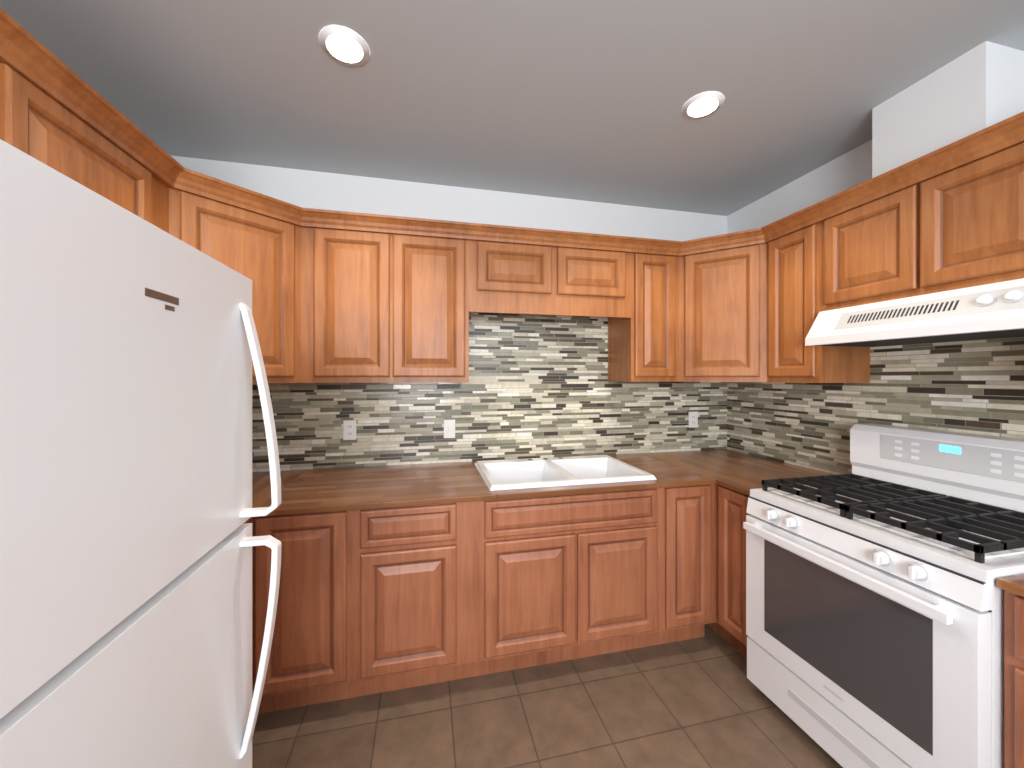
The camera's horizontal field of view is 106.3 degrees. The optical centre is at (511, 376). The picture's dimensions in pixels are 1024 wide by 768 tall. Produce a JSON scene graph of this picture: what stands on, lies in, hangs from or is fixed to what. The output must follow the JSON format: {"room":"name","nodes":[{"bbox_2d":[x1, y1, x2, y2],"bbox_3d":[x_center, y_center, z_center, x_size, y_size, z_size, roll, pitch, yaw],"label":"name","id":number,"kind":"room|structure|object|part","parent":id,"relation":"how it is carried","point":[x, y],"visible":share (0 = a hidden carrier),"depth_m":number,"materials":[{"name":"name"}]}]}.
{"room":"kitchen","nodes":[
{"label":"kitchen","id":0,"kind":"room"},
{"bbox_2d":[170,155,726,240],"bbox_3d":[-0.159,0.120,2.548,3.860,2.660,0.120,0,0,-13],"label":"wall","id":1,"kind":"structure","parent":0,"point":[328,191],"depth_m":2.44,"materials":[{"name":"white paint"}]},
{"bbox_2d":[0,36,3,140],"bbox_3d":[-1.366,-0.530,0.636,0.410,0.521,0.425,0,0,-13],"label":"upper cabinet","id":2,"kind":"object","parent":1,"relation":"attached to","point":[1,37],"depth_m":0.93,"materials":[{"name":"brown wood"}]},
{"bbox_2d":[4,40,175,236],"bbox_3d":[-1.488,-0.530,1.175,0.410,0.521,0.681,0,0,-13],"label":"upper cabinet","id":3,"kind":"object","parent":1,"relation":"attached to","point":[45,120],"depth_m":1.12,"materials":[{"name":"brown wood"}]},
{"bbox_2d":[172,164,299,211],"bbox_3d":[-1.224,-0.417,1.747,0.345,0.836,0.296,0,0,-13],"label":"crown molding","id":4,"kind":"structure","parent":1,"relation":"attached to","point":[175,171],"depth_m":1.55,"materials":[{"name":"brown wood"}]},
{"bbox_2d":[176,176,299,382],"bbox_3d":[-1.454,-0.380,1.860,0.780,0.821,0.640,0,0,-13],"label":"upper cabinet","id":5,"kind":"object","parent":1,"relation":"attached to","point":[256,235],"depth_m":1.79,"materials":[{"name":"brown wood"}]},
{"bbox_2d":[300,216,391,382],"bbox_3d":[-0.893,-0.380,2.147,0.442,0.821,0.330,0,0,-13],"label":"upper cabinet","id":6,"kind":"object","parent":1,"relation":"attached to","point":[354,298],"depth_m":1.99,"materials":[{"name":"brown wood"}]},
{"bbox_2d":[392,224,471,381],"bbox_3d":[-0.475,-0.380,2.241,0.414,0.821,0.330,0,0,-13],"label":"upper cabinet","id":7,"kind":"object","parent":1,"relation":"attached to","point":[432,267],"depth_m":2.08,"materials":[{"name":"brown wood"}]},
{"bbox_2d":[252,312,726,471],"bbox_3d":[-0.144,0.045,2.487,3.618,1.030,0.006,0,0,-13],"label":"backsplash","id":8,"kind":"structure","parent":1,"relation":"attached to","point":[538,386],"depth_m":2.51,"materials":[{"name":"tile"}]},
{"bbox_2d":[343,420,355,439],"bbox_3d":[-0.968,0.318,2.293,0.072,0.116,0.007,0,0,-13],"label":"electrical outlet plate","id":9,"kind":"object","parent":8,"relation":"attached to","point":[349,429],"visible":1,"depth_m":2.29,"materials":[{"name":"white plastic"}]},
{"bbox_2d":[444,420,454,437],"bbox_3d":[-0.394,0.328,2.421,0.072,0.116,0.011,0,0,-13],"label":"electrical outlet plate","id":10,"kind":"object","parent":8,"relation":"attached to","point":[449,428],"visible":1,"depth_m":2.42,"materials":[{"name":"white plastic"}]},
{"bbox_2d":[689,412,697,427],"bbox_3d":[1.329,0.313,2.815,0.072,0.116,0.007,0,0,-13],"label":"electrical outlet plate","id":11,"kind":"object","parent":8,"relation":"attached to","point":[693,419],"visible":1,"depth_m":2.81,"materials":[{"name":"white plastic"}]},
{"bbox_2d":[472,232,635,315],"bbox_3d":[0.214,-0.620,2.398,1.000,0.341,0.330,0,0,-13],"label":"upper cabinet","id":12,"kind":"object","parent":1,"relation":"attached to","point":[510,273],"depth_m":2.24,"materials":[{"name":"brown wood"}]},
{"bbox_2d":[604,244,679,381],"bbox_3d":[0.865,-0.380,2.546,0.336,0.821,0.330,0,0,-13],"label":"upper cabinet","id":13,"kind":"object","parent":1,"relation":"attached to","point":[644,337],"depth_m":2.39,"materials":[{"name":"brown wood"}]},
{"bbox_2d":[680,232,763,381],"bbox_3d":[1.376,-0.380,2.503,0.640,0.821,0.640,0,0,-13],"label":"upper cabinet","id":14,"kind":"object","parent":1,"relation":"attached to","point":[722,276],"depth_m":2.29,"materials":[{"name":"brown wood"}]},
{"bbox_2d":[680,228,763,247],"bbox_3d":[1.255,-0.417,2.311,0.290,0.836,0.290,0,0,-13],"label":"upper cabinet","id":15,"kind":"object","parent":1,"relation":"attached to","point":[761,230],"depth_m":2.19,"materials":[{"name":"brown wood"}]},
{"bbox_2d":[0,0,1023,215],"bbox_3d":[0.338,-1.260,0.364,3.860,0.100,4.600,0,0,-13],"label":"ceiling","id":16,"kind":"structure","parent":0,"point":[585,100],"depth_m":1.57,"materials":[{"name":"grey paint"}]},
{"bbox_2d":[319,25,369,65],"bbox_3d":[-0.612,-1.205,1.405,0.170,0.010,0.170,0,0,-13],"label":"recessed light","id":17,"kind":"object","parent":16,"relation":"in","point":[344,45],"visible":1,"depth_m":1.39,"materials":[{"name":"white"}]},
{"bbox_2d":[682,91,723,118],"bbox_3d":[0.849,-1.205,1.711,0.170,0.010,0.170,0,0,-13],"label":"recessed light","id":18,"kind":"object","parent":16,"relation":"in","point":[702,105],"visible":1,"depth_m":1.70,"materials":[{"name":"white"}]},
{"bbox_2d":[252,624,842,767],"bbox_3d":[0.338,1.500,0.364,3.860,0.100,4.600,0,0,-13],"label":"floor","id":19,"kind":"structure","parent":0,"point":[703,702],"depth_m":1.61,"materials":[{"name":"tile"}]},
{"bbox_2d":[0,139,280,767],"bbox_3d":[-0.854,0.622,0.344,0.928,1.657,0.800,0,0,-13],"label":"refrigerator","id":20,"kind":"object","parent":19,"relation":"on","point":[125,490],"depth_m":0.47,"materials":[{"name":"white metal"}]},
{"bbox_3d":[-0.516,0.307,0.785,0.073,0.912,0.028,0,0,-13],"label":"refrigerator handle","id":21,"kind":"part","parent":20,"relation":"part of","materials":[{"name":"white plastic"}]},
{"bbox_2d":[245,517,252,697],"bbox_3d":[-1.354,1.008,1.284,0.705,0.884,0.363,0,0,-13],"label":"base cabinet","id":22,"kind":"object","parent":19,"relation":"on","point":[251,520],"depth_m":1.57,"materials":[{"name":"brown wood"}]},
{"bbox_2d":[253,510,356,713],"bbox_3d":[-0.952,1.008,1.933,0.405,0.884,0.705,0,0,-13],"label":"base cabinet","id":23,"kind":"object","parent":19,"relation":"on","point":[313,657],"depth_m":1.60,"materials":[{"name":"brown wood"}]},
{"bbox_2d":[357,501,472,696],"bbox_3d":[-0.510,1.008,2.033,0.503,0.884,0.705,0,0,-13],"label":"base cabinet","id":24,"kind":"object","parent":19,"relation":"on","point":[375,600],"depth_m":1.70,"materials":[{"name":"brown wood"}]},
{"bbox_2d":[473,487,668,676],"bbox_3d":[0.214,1.008,2.197,0.981,0.884,0.705,0,0,-13],"label":"base cabinet","id":25,"kind":"object","parent":19,"relation":"on","point":[557,578],"depth_m":1.86,"materials":[{"name":"brown wood"}]},
{"bbox_2d":[252,449,808,516],"bbox_3d":[-0.063,0.552,2.130,3.604,0.024,0.722,0,0,-13],"label":"countertop","id":26,"kind":"structure","parent":25,"relation":"on","point":[330,489],"depth_m":1.98,"materials":[{"name":"brown wood"}]},
{"bbox_2d":[475,455,656,490],"bbox_3d":[0.266,0.613,2.193,0.890,0.190,0.570,0,0,-13],"label":"sink","id":27,"kind":"object","parent":26,"relation":"in","point":[508,474],"visible":0.54,"depth_m":2.31,"materials":[{"name":"white ceramic"}]},
{"bbox_2d":[669,484,716,642],"bbox_3d":[0.857,1.008,2.343,0.337,0.884,0.705,0,0,-13],"label":"base cabinet","id":28,"kind":"object","parent":19,"relation":"on","point":[692,509],"depth_m":2.01,"materials":[{"name":"brown wood"}]},
{"bbox_2d":[717,485,750,658],"bbox_3d":[1.451,1.008,1.987,0.705,0.884,0.233,0,0,-13],"label":"base cabinet","id":29,"kind":"object","parent":19,"relation":"on","point":[731,504],"depth_m":1.94,"materials":[{"name":"brown wood"}]},
{"bbox_2d":[715,469,833,495],"bbox_3d":[1.448,0.552,1.983,0.723,0.024,0.233,0,0,-13],"label":"countertop","id":30,"kind":"structure","parent":29,"relation":"on","point":[743,485],"depth_m":2.02,"materials":[{"name":"brown wood"}]},
{"bbox_2d":[743,423,1023,767],"bbox_3d":[1.512,0.843,1.479,0.813,1.215,0.770,0,0,-13],"label":"range","id":31,"kind":"object","parent":19,"relation":"on","point":[875,614],"visible":1,"depth_m":1.34,"materials":[{"name":"white metal"}]},
{"bbox_2d":[1004,590,1023,767],"bbox_3d":[1.702,1.008,0.884,0.705,0.884,0.460,0,0,-13],"label":"base cabinet","id":32,"kind":"object","parent":19,"relation":"on","point":[1013,603],"depth_m":1.02,"materials":[{"name":"brown wood"}]},
{"bbox_2d":[996,574,1023,596],"bbox_3d":[1.755,0.552,0.639,0.719,0.024,0.967,0,0,-13],"label":"countertop","id":33,"kind":"structure","parent":32,"relation":"on","point":[1013,584],"depth_m":1.01,"materials":[{"name":"brown wood"}]},
{"bbox_2d":[727,139,871,233],"bbox_3d":[2.161,0.120,0.778,0.120,2.660,4.360,0,0,-13],"label":"wall","id":34,"kind":"structure","parent":0,"point":[847,170],"depth_m":2.28,"materials":[{"name":"white paint"}]},
{"bbox_2d":[764,212,869,382],"bbox_3d":[1.632,-0.380,2.074,0.330,0.821,0.311,0,0,-13],"label":"upper cabinet","id":35,"kind":"object","parent":34,"relation":"attached to","point":[792,252],"depth_m":2.00,"materials":[{"name":"brown wood"}]},
{"bbox_2d":[820,176,907,311],"bbox_3d":[1.709,-0.556,1.734,0.330,0.469,0.385,0,0,-13],"label":"upper cabinet","id":36,"kind":"object","parent":34,"relation":"attached to","point":[864,238],"depth_m":1.68,"materials":[{"name":"brown wood"}]},
{"bbox_2d":[727,337,1023,474],"bbox_3d":[1.923,0.115,1.541,0.006,0.890,2.754,0,0,-13],"label":"backsplash","id":37,"kind":"structure","parent":34,"relation":"attached to","point":[974,387],"depth_m":1.88,"materials":[{"name":"tile"}]},
{"bbox_2d":[872,41,1023,177],"bbox_3d":[1.788,-1.001,1.586,0.250,0.418,0.360,0,0,-13],"label":"chase","id":38,"kind":"object","parent":34,"relation":"attached to","point":[976,89],"visible":0.58,"depth_m":1.48,"materials":[{"name":"white paint"}]},
{"bbox_2d":[908,128,1023,296],"bbox_3d":[1.795,-0.556,1.359,0.330,0.469,0.385,0,0,-13],"label":"upper cabinet","id":39,"kind":"object","parent":34,"relation":"attached to","point":[966,209],"depth_m":1.37,"materials":[{"name":"brown wood"}]},
{"bbox_2d":[805,278,1023,346],"bbox_3d":[1.705,-0.234,1.536,0.415,0.169,0.756,0,0,-13],"label":"range hood","id":40,"kind":"object","parent":39,"relation":"attached to","point":[988,311],"visible":1,"depth_m":1.44,"materials":[{"name":"white metal"}]}
]}

